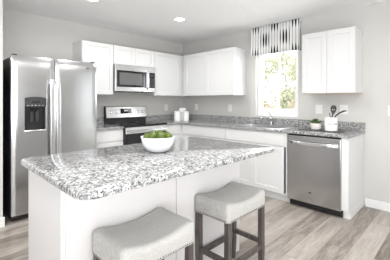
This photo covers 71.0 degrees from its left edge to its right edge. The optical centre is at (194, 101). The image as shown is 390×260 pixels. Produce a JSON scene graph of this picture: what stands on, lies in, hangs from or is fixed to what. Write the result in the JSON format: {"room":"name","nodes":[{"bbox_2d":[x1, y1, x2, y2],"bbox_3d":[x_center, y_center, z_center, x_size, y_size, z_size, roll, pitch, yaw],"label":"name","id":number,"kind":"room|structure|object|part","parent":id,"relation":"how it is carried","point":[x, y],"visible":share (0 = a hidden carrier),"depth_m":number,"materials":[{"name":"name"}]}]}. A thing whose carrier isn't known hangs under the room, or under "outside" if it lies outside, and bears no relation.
{"room":"kitchen","nodes":[
{"label":"kitchen","id":0,"kind":"room"},
{"bbox_2d":[0,0,2,217],"bbox_3d":[-2.454,0.057,2.832,0.789,2.440,0.628,0,0,45],"label":"wall","id":1,"kind":"structure","parent":0,"point":[1,1],"depth_m":2.77,"materials":[{"name":"grey paint"}]},
{"bbox_2d":[0,217,4,227],"bbox_3d":[-2.164,1.227,2.554,0.015,0.100,0.643,0,0,45],"label":"baseboard","id":2,"kind":"structure","parent":1,"relation":"attached to","point":[2,219],"depth_m":2.76,"materials":[{"name":"white wood"}]},
{"bbox_2d":[3,9,182,117],"bbox_3d":[-2.587,0.057,3.367,0.150,2.440,6.800,0,0,45],"label":"wall","id":3,"kind":"structure","parent":0,"point":[24,34],"depth_m":4.03,"materials":[{"name":"grey paint"}]},
{"bbox_2d":[73,40,112,94],"bbox_3d":[-1.522,-0.476,4.096,0.328,0.762,0.480,0,0,45],"label":"upper cabinet","id":4,"kind":"object","parent":3,"relation":"attached to","point":[101,54],"visible":0.73,"depth_m":4.01,"materials":[{"name":"white wood"}]},
{"bbox_2d":[97,117,103,123],"bbox_3d":[-1.632,0.312,4.205,0.020,0.102,0.480,0,0,45],"label":"backsplash","id":5,"kind":"structure","parent":3,"relation":"attached to","point":[99,120],"depth_m":4.33,"materials":[{"name":"stone"}]},
{"bbox_2d":[113,45,153,67],"bbox_3d":[-1.083,-0.713,4.537,0.328,0.289,0.762,0,0,45],"label":"upper cabinet","id":6,"kind":"object","parent":3,"relation":"attached to","point":[121,55],"visible":0.81,"depth_m":4.38,"materials":[{"name":"white wood"}]},
{"bbox_3d":[-1.107,-0.713,4.294,0.019,0.281,0.376,0,0,45],"label":"door","id":7,"kind":"part","parent":6,"relation":"part of","materials":[{"name":"white wood"}]},
{"bbox_2d":[113,64,155,92],"bbox_3d":[-1.049,-0.357,4.502,0.428,0.417,0.758,0,0,45],"label":"microwave","id":8,"kind":"object","parent":6,"relation":"attached to","point":[126,78],"visible":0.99,"depth_m":4.35,"materials":[{"name":"metal"}]},
{"bbox_3d":[-0.731,-0.359,4.611,0.028,0.413,0.154,0,0,45],"label":"control panel","id":9,"kind":"part","parent":8,"relation":"part of","materials":[{"name":"silver metal"}]},
{"bbox_3d":[-0.840,-0.713,4.563,0.019,0.281,0.376,0,0,45],"label":"door","id":10,"kind":"part","parent":6,"relation":"part of","materials":[{"name":"white wood"}]},
{"bbox_2d":[146,114,173,120],"bbox_3d":[-0.587,0.312,5.257,0.020,0.102,0.954,0,0,45],"label":"backsplash","id":11,"kind":"structure","parent":3,"relation":"attached to","point":[170,116],"depth_m":5.16,"materials":[{"name":"stone"}]},
{"bbox_2d":[143,51,182,95],"bbox_3d":[-0.470,-0.476,5.154,0.328,0.762,0.975,0,0,45],"label":"upper cabinet","id":12,"kind":"object","parent":3,"relation":"attached to","point":[169,67],"visible":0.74,"depth_m":4.93,"materials":[{"name":"white wood"}]},
{"bbox_3d":[-0.492,-0.476,4.913,0.019,0.754,0.597,0,0,45],"label":"door","id":13,"kind":"part","parent":12,"relation":"part of","materials":[{"name":"white wood"}]},
{"bbox_2d":[0,196,389,259],"bbox_3d":[0.127,1.327,0.670,7.800,0.100,6.800,0,0,45],"label":"floor","id":14,"kind":"structure","parent":0,"point":[292,231],"depth_m":2.62,"materials":[{"name":"beige wood"}]},
{"bbox_2d":[3,54,96,220],"bbox_3d":[-1.813,0.390,3.391,0.832,1.774,0.923,0,0,45],"label":"refrigerator","id":15,"kind":"object","parent":14,"relation":"on","point":[50,105],"visible":0.84,"depth_m":3.03,"materials":[{"name":"metal"}]},
{"bbox_3d":[-1.773,0.358,2.996,0.067,1.687,0.419,0,0,45],"label":"freezer door","id":16,"kind":"part","parent":15,"relation":"part of","materials":[{"name":"silver metal"}]},
{"bbox_3d":[-1.738,0.007,2.976,0.024,0.110,0.210,0,0,45],"label":"dispenser panel","id":17,"kind":"part","parent":15,"relation":"part of","materials":[{"name":"grey plastic"}]},
{"bbox_3d":[-1.608,0.297,3.071,0.088,1.080,0.050,0,0,45],"label":"door handle","id":18,"kind":"part","parent":15,"relation":"part of","materials":[{"name":"silver metal"}]},
{"bbox_3d":[-1.563,0.297,3.116,0.088,1.080,0.050,0,0,45],"label":"door handle","id":19,"kind":"part","parent":15,"relation":"part of","materials":[{"name":"silver metal"}]},
{"bbox_3d":[-1.445,0.358,3.326,0.067,1.687,0.496,0,0,45],"label":"door","id":20,"kind":"part","parent":15,"relation":"part of","materials":[{"name":"silver metal"}]},
{"bbox_2d":[97,129,122,148],"bbox_3d":[-1.420,0.836,3.994,0.617,0.882,0.478,0,0,45],"label":"base cabinet","id":21,"kind":"object","parent":14,"relation":"on","point":[112,137],"visible":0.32,"depth_m":3.80,"materials":[{"name":"white wood"}]},
{"bbox_3d":[-1.208,0.487,3.783,0.019,0.150,0.472,0,0,45],"label":"drawer","id":22,"kind":"part","parent":21,"relation":"part of","materials":[{"name":"white wood"}]},
{"bbox_3d":[-1.208,0.870,3.783,0.019,0.585,0.472,0,0,45],"label":"door","id":23,"kind":"part","parent":21,"relation":"part of","materials":[{"name":"white wood"}]},
{"bbox_2d":[97,117,123,130],"bbox_3d":[-1.413,0.327,3.988,0.637,0.132,0.480,0,0,45],"label":"countertop","id":24,"kind":"structure","parent":21,"relation":"on","point":[100,121],"depth_m":3.91,"materials":[{"name":"stone"}]},
{"bbox_2d":[28,161,238,259],"bbox_3d":[-0.333,0.832,2.023,0.569,0.890,1.450,0,0,45],"label":"kitchen island","id":25,"kind":"object","parent":14,"relation":"on","point":[61,226],"visible":0.34,"depth_m":1.57,"materials":[{"name":"white wood"}]},
{"bbox_3d":[-0.842,0.832,1.519,0.549,0.890,0.012,0,0,45],"label":"panel","id":26,"kind":"part","parent":25,"relation":"part of","materials":[{"name":"white wood"}]},
{"bbox_3d":[-0.641,0.832,1.321,0.016,0.890,0.020,0,0,45],"label":"corner trim","id":27,"kind":"part","parent":25,"relation":"part of","materials":[{"name":"white wood"}]},
{"bbox_3d":[-0.383,0.832,1.582,0.012,0.890,0.714,0,0,45],"label":"panel","id":28,"kind":"part","parent":25,"relation":"part of","materials":[{"name":"white wood"}]},
{"bbox_2d":[21,137,273,199],"bbox_3d":[-0.231,0.371,1.895,0.940,0.030,1.510,0,0,45],"label":"island countertop","id":29,"kind":"structure","parent":25,"relation":"on","point":[90,174],"depth_m":1.56,"materials":[{"name":"stone"}]},
{"bbox_2d":[141,135,174,152],"bbox_3d":[-0.261,0.301,1.929,0.242,0.106,0.242,0,0,45],"label":"fruit bowl","id":30,"kind":"object","parent":29,"relation":"on","point":[156,145],"visible":0.92,"depth_m":1.84,"materials":[{"name":"ceramic"}]},
{"bbox_2d":[149,132,156,138],"bbox_3d":[-0.291,0.242,1.896,0.056,0.054,0.056,0,0,1],"label":"lime","id":31,"kind":"object","parent":30,"relation":"in","point":[153,135],"visible":0.8,"depth_m":1.88,"materials":[{"name":"green food"}]},
{"bbox_2d":[157,133,165,138],"bbox_3d":[-0.231,0.244,1.889,0.056,0.054,0.055,0,0,20],"label":"lime","id":32,"kind":"object","parent":30,"relation":"in","point":[160,135],"visible":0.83,"depth_m":1.87,"materials":[{"name":"green food"}]},
{"bbox_3d":[0.115,0.832,2.083,0.012,0.890,0.690,0,0,45],"label":"panel","id":33,"kind":"part","parent":25,"relation":"part of","materials":[{"name":"white wood"}]},
{"bbox_3d":[0.367,0.832,2.335,0.016,0.890,0.020,0,0,45],"label":"corner trim","id":34,"kind":"part","parent":25,"relation":"part of","materials":[{"name":"white wood"}]},
{"bbox_2d":[104,106,166,144],"bbox_3d":[-0.939,0.680,4.394,0.717,1.193,0.761,0,0,45],"label":"range","id":35,"kind":"object","parent":14,"relation":"on","point":[133,118],"visible":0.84,"depth_m":4.36,"materials":[{"name":"metal"}]},
{"bbox_3d":[-1.161,0.187,4.615,0.089,0.200,0.756,0,0,45],"label":"control panel","id":36,"kind":"part","parent":35,"relation":"part of","materials":[{"name":"silver metal"}]},
{"bbox_2d":[106,121,166,127],"bbox_3d":[-0.928,0.365,4.383,0.600,0.026,0.756,0,0,45],"label":"cooktop","id":37,"kind":"object","parent":35,"relation":"in","point":[127,124],"depth_m":4.30,"materials":[{"name":"black glass"}]},
{"bbox_3d":[-0.740,0.730,4.197,0.028,0.695,0.752,0,0,45],"label":"oven door","id":38,"kind":"part","parent":35,"relation":"part of","materials":[{"name":"black plastic"}]},
{"bbox_3d":[-0.727,0.430,4.184,0.006,0.093,0.752,0,0,45],"label":"rail","id":39,"kind":"part","parent":35,"relation":"part of","materials":[{"name":"silver metal"}]},
{"bbox_3d":[-0.706,0.442,4.163,0.061,0.026,0.660,0,0,45],"label":"door handle","id":40,"kind":"part","parent":35,"relation":"part of","materials":[{"name":"silver metal"}]},
{"bbox_2d":[92,207,193,259],"bbox_3d":[-0.265,0.968,1.462,0.316,0.618,0.466,0,0,45],"label":"counter stool","id":41,"kind":"object","parent":14,"relation":"on","point":[157,235],"visible":1,"depth_m":1.40,"materials":[{"name":"grey fabric"}]},
{"bbox_3d":[-0.265,0.772,1.462,0.316,0.010,0.466,0,0,45],"label":"nailhead trim","id":42,"kind":"part","parent":41,"relation":"part of","materials":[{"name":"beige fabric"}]},
{"bbox_3d":[-0.032,1.030,1.514,0.037,0.493,0.037,0,0,45],"label":"leg","id":43,"kind":"part","parent":41,"relation":"part of","materials":[{"name":"brown wood"}]},
{"bbox_2d":[166,124,180,138],"bbox_3d":[-0.368,0.836,5.052,0.617,0.882,0.972,0,0,45],"label":"base cabinet","id":44,"kind":"object","parent":14,"relation":"on","point":[175,129],"visible":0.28,"depth_m":4.65,"materials":[{"name":"white wood"}]},
{"bbox_3d":[-0.378,0.487,4.618,0.019,0.150,0.337,0,0,45],"label":"drawer","id":45,"kind":"part","parent":44,"relation":"part of","materials":[{"name":"white wood"}]},
{"bbox_2d":[181,124,225,140],"bbox_3d":[0.315,0.836,4.627,0.985,0.882,0.617,0,0,45],"label":"base cabinet","id":46,"kind":"object","parent":14,"relation":"on","point":[217,133],"visible":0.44,"depth_m":4.37,"materials":[{"name":"white wood"}]},
{"bbox_3d":[-0.040,0.870,4.558,0.460,0.585,0.019,0,0,45],"label":"door","id":47,"kind":"part","parent":46,"relation":"part of","materials":[{"name":"white wood"}]},
{"bbox_2d":[146,114,364,137],"bbox_3d":[0.570,0.327,4.123,3.261,0.132,0.975,0,0,45],"label":"countertop","id":48,"kind":"structure","parent":46,"relation":"on","point":[352,129],"depth_m":4.07,"materials":[{"name":"stone"}]},
{"bbox_2d":[174,111,180,120],"bbox_3d":[-0.321,0.271,5.004,0.124,0.183,0.124,0,0,45],"label":"canister","id":49,"kind":"object","parent":48,"relation":"on","point":[177,114],"visible":0.98,"depth_m":4.95,"materials":[{"name":"white ceramic"}]},
{"bbox_2d":[179,108,185,119],"bbox_3d":[-0.235,0.245,5.175,0.148,0.235,0.148,0,0,45],"label":"canister","id":50,"kind":"object","parent":48,"relation":"on","point":[180,109],"visible":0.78,"depth_m":5.11,"materials":[{"name":"white ceramic"}]},
{"bbox_2d":[183,111,188,120],"bbox_3d":[-0.162,0.274,5.010,0.108,0.178,0.108,0,0,45],"label":"canister","id":51,"kind":"object","parent":48,"relation":"on","point":[185,113],"visible":0.97,"depth_m":4.96,"materials":[{"name":"white ceramic"}]},
{"bbox_2d":[233,124,293,128],"bbox_3d":[0.983,0.472,3.915,0.764,0.231,0.464,0,0,45],"label":"sink","id":52,"kind":"object","parent":48,"relation":"in","point":[242,125],"visible":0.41,"depth_m":4.04,"materials":[{"name":"metal"}]},
{"bbox_2d":[260,112,272,124],"bbox_3d":[1.071,0.264,4.123,0.212,0.198,0.057,0,0,-2],"label":"faucet","id":53,"kind":"object","parent":48,"relation":"on","point":[270,118],"visible":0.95,"depth_m":4.11,"materials":[{"name":"silver metal"}]},
{"bbox_2d":[299,128,344,132],"bbox_3d":[1.554,0.358,3.369,0.210,0.008,0.490,0,0,-42],"label":"serving tray","id":54,"kind":"object","parent":48,"relation":"on","point":[309,129],"visible":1,"depth_m":3.30,"materials":[{"name":"stone"}]},
{"bbox_2d":[310,118,321,129],"bbox_3d":[1.516,0.287,3.435,0.137,0.135,0.132,0,0,45],"label":"potted succulent","id":55,"kind":"object","parent":54,"relation":"on","point":[315,124],"visible":1,"depth_m":3.40,"materials":[{"name":"white ceramic"}]},
{"bbox_2d":[325,117,337,130],"bbox_3d":[1.633,0.274,3.282,0.140,0.160,0.141,0,0,45],"label":"utensil crock","id":56,"kind":"object","parent":54,"relation":"on","point":[331,124],"visible":1,"depth_m":3.22,"materials":[{"name":"white ceramic"}]},
{"bbox_2d":[331,105,336,117],"bbox_3d":[1.649,0.198,3.271,0.079,0.297,0.021,0,0,23],"label":"slotted spoon","id":57,"kind":"object","parent":56,"relation":"in","point":[333,107],"visible":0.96,"depth_m":3.27,"materials":[{"name":"black plastic"}]},
{"bbox_2d":[195,182,264,259],"bbox_3d":[0.263,0.968,1.997,0.316,0.618,0.466,0,0,45],"label":"counter stool","id":58,"kind":"object","parent":14,"relation":"on","point":[228,204],"visible":1,"depth_m":1.93,"materials":[{"name":"beige fabric"}]},
{"bbox_3d":[0.030,1.030,1.945,0.037,0.493,0.037,0,0,45],"label":"leg","id":59,"kind":"part","parent":58,"relation":"part of","materials":[{"name":"brown wood"}]},
{"bbox_3d":[0.213,1.030,1.763,0.037,0.493,0.037,0,0,45],"label":"leg","id":60,"kind":"part","parent":58,"relation":"part of","materials":[{"name":"brown wood"}]},
{"bbox_2d":[195,182,264,223],"bbox_3d":[0.263,0.721,1.997,0.310,0.122,0.459,0,0,45],"label":"seat cushion","id":61,"kind":"object","parent":58,"relation":"on","point":[228,204],"depth_m":1.90,"materials":[{"name":"grey fabric"}]},
{"bbox_3d":[0.263,0.772,1.997,0.316,0.010,0.466,0,0,45],"label":"nailhead trim","id":62,"kind":"part","parent":58,"relation":"part of","materials":[{"name":"grey metal"}]},
{"bbox_3d":[0.313,1.030,2.230,0.037,0.493,0.037,0,0,45],"label":"leg","id":63,"kind":"part","parent":58,"relation":"part of","materials":[{"name":"brown wood"}]},
{"bbox_3d":[0.496,1.030,2.049,0.037,0.493,0.037,0,0,45],"label":"leg","id":64,"kind":"part","parent":58,"relation":"part of","materials":[{"name":"brown wood"}]},
{"bbox_2d":[226,126,289,201],"bbox_3d":[1.007,0.836,3.939,0.963,0.882,0.617,0,0,45],"label":"base cabinet","id":65,"kind":"object","parent":14,"relation":"on","point":[268,172],"visible":0.63,"depth_m":3.61,"materials":[{"name":"white wood"}]},
{"bbox_3d":[0.621,0.870,3.901,0.458,0.585,0.019,0,0,45],"label":"door","id":66,"kind":"part","parent":65,"relation":"part of","materials":[{"name":"white wood"}]},
{"bbox_3d":[0.785,0.487,3.739,0.920,0.150,0.019,0,0,45],"label":"drawer","id":67,"kind":"part","parent":65,"relation":"part of","materials":[{"name":"white wood"}]},
{"bbox_3d":[0.948,0.870,3.576,0.458,0.585,0.019,0,0,45],"label":"door","id":68,"kind":"part","parent":65,"relation":"part of","materials":[{"name":"white wood"}]},
{"bbox_2d":[288,133,342,216],"bbox_3d":[1.544,0.838,3.340,0.596,0.878,0.655,0,0,45],"label":"dishwasher","id":69,"kind":"object","parent":14,"relation":"on","point":[314,162],"visible":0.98,"depth_m":3.12,"materials":[{"name":"metal"}]},
{"bbox_3d":[1.335,0.494,3.128,0.544,0.048,0.060,0,0,45],"label":"door handle","id":70,"kind":"part","parent":69,"relation":"part of","materials":[{"name":"silver metal"}]},
{"bbox_3d":[1.402,1.229,3.196,0.595,0.072,0.030,0,0,45],"label":"toe panel","id":71,"kind":"part","parent":69,"relation":"part of","materials":[{"name":"black plastic"}]},
{"bbox_2d":[341,134,363,219],"bbox_3d":[1.817,0.836,3.138,0.068,0.882,0.613,0,0,45],"label":"end panel","id":72,"kind":"object","parent":14,"relation":"on","point":[352,149],"visible":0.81,"depth_m":3.00,"materials":[{"name":"white wood"}]},
{"bbox_2d":[3,0,387,43],"bbox_3d":[0.127,-1.223,0.670,7.800,0.120,6.800,0,0,45],"label":"ceiling","id":73,"kind":"structure","parent":0,"point":[205,19],"depth_m":3.59,"materials":[{"name":"paint"}]},
{"bbox_2d":[173,17,185,20],"bbox_3d":[-0.219,-1.158,3.869,0.176,0.010,0.176,0,0,45],"label":"recessed light","id":74,"kind":"object","parent":73,"relation":"in","point":[175,18],"visible":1,"depth_m":3.86,"materials":[{"name":"white"}]},
{"bbox_2d":[183,0,389,205],"bbox_3d":[2.470,0.057,3.029,7.500,2.440,0.150,0,0,45],"label":"wall","id":75,"kind":"structure","parent":0,"point":[370,107],"depth_m":3.37,"materials":[{"name":"grey paint"}]},
{"bbox_2d":[183,47,245,95],"bbox_3d":[0.304,-0.476,4.842,1.203,0.762,0.328,0,0,45],"label":"upper cabinet","id":76,"kind":"object","parent":75,"relation":"attached to","point":[221,72],"visible":1,"depth_m":4.58,"materials":[{"name":"white wood"}]},
{"bbox_3d":[0.003,-0.476,4.923,0.511,0.754,0.019,0,0,45],"label":"door","id":77,"kind":"part","parent":76,"relation":"part of","materials":[{"name":"white wood"}]},
{"bbox_3d":[0.403,-0.476,4.525,0.610,0.754,0.019,0,0,45],"label":"door","id":78,"kind":"part","parent":76,"relation":"part of","materials":[{"name":"white wood"}]},
{"bbox_2d":[250,18,301,56],"bbox_3d":[1.197,-0.938,4.124,0.843,0.439,0.090,0,0,45],"label":"window valance","id":79,"kind":"object","parent":75,"relation":"attached to","point":[285,36],"visible":1,"depth_m":4.05,"materials":[{"name":"fabric"}]},
{"bbox_2d":[189,114,364,130],"bbox_3d":[0.907,0.312,4.461,3.261,0.102,0.020,0,0,45],"label":"backsplash","id":80,"kind":"structure","parent":75,"relation":"attached to","point":[359,126],"depth_m":4.14,"materials":[{"name":"stone"}]},
{"bbox_2d":[258,50,297,116],"bbox_3d":[1.299,-0.345,4.229,0.703,1.155,0.070,0,0,45],"label":"window","id":81,"kind":"structure","parent":75,"relation":"in","point":[262,111],"depth_m":4.24,"materials":[{"name":"plastic"}]},
{"bbox_2d":[316,105,322,113],"bbox_3d":[1.680,0.112,3.702,0.092,0.120,0.009,0,0,45],"label":"wall switch","id":82,"kind":"object","parent":75,"relation":"attached to","point":[319,108],"visible":1,"depth_m":3.69,"materials":[{"name":"plastic"}]},
{"bbox_2d":[302,26,362,93],"bbox_3d":[1.717,-0.474,3.438,0.614,0.765,0.328,0,0,45],"label":"upper cabinet","id":83,"kind":"object","parent":75,"relation":"attached to","point":[332,60],"visible":1,"depth_m":3.28,"materials":[{"name":"white wood"}]},
{"bbox_3d":[1.500,-0.476,3.436,0.302,0.754,0.019,0,0,45],"label":"door","id":84,"kind":"part","parent":83,"relation":"part of","materials":[{"name":"white wood"}]},
{"bbox_3d":[1.716,-0.476,3.220,0.302,0.754,0.019,0,0,45],"label":"door","id":85,"kind":"part","parent":83,"relation":"part of","materials":[{"name":"white wood"}]},
{"bbox_2d":[340,105,347,113],"bbox_3d":[1.898,0.107,3.486,0.092,0.120,0.009,0,0,45],"label":"wall outlet","id":86,"kind":"object","parent":75,"relation":"attached to","point":[342,107],"visible":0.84,"depth_m":3.48,"materials":[{"name":"plastic"}]},
{"bbox_2d":[365,198,389,211],"bbox_3d":[2.629,1.227,2.755,1.588,0.100,0.015,0,0,45],"label":"baseboard","id":87,"kind":"structure","parent":75,"relation":"attached to","point":[375,204],"depth_m":3.22,"materials":[{"name":"white wood"}]},
{"bbox_2d":[310,123,321,129],"bbox_3d":[1.518,0.316,3.433,0.130,0.076,0.130,0,0,45],"label":"pot","id":88,"kind":"object","parent":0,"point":[316,126],"depth_m":3.39,"materials":[{"name":"white ceramic"}]},
{"label":"outside","id":89,"kind":"structure","parent":0,"visible":0},
{"bbox_3d":[17.412,1.852,30.481,70.000,0.150,59.840,0,0,45],"label":"ground","id":90,"kind":"structure","parent":89,"visible":0},
{"bbox_2d":[263,54,273,88],"bbox_3d":[2.645,-0.620,14.321,2.718,4.803,3.981,0,0,45],"label":"tree","id":91,"kind":"object","parent":90,"relation":"on","point":[267,62],"visible":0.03,"depth_m":14.79,"materials":[{"name":"green plant"}]},
{"bbox_2d":[263,98,273,107],"bbox_3d":[2.516,0.835,10.681,1.569,1.909,1.381,0,0,9],"label":"tree","id":92,"kind":"object","parent":90,"relation":"on","point":[265,105],"visible":0.02,"depth_m":10.48,"materials":[{"name":"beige plant"}]},
{"bbox_2d":[263,52,295,108],"bbox_3d":[7.479,-1.200,22.132,4.622,5.963,3.445,0,0,-11],"label":"tree","id":93,"kind":"object","parent":90,"relation":"on","point":[284,102],"visible":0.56,"depth_m":21.64,"materials":[{"name":"green plant"}]},
{"bbox_2d":[285,55,295,108],"bbox_3d":[6.048,-0.816,15.548,2.698,5.195,3.399,0,0,45],"label":"tree","id":94,"kind":"object","parent":90,"relation":"on","point":[291,67],"visible":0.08,"depth_m":15.44,"materials":[{"name":"green plant"}]},
{"bbox_2d":[287,97,294,108],"bbox_3d":[4.875,0.640,12.226,1.795,2.294,1.992,0,0,45],"label":"tree","id":95,"kind":"object","parent":90,"relation":"on","point":[290,104],"visible":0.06,"depth_m":11.89,"materials":[{"name":"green plant"}]}
]}

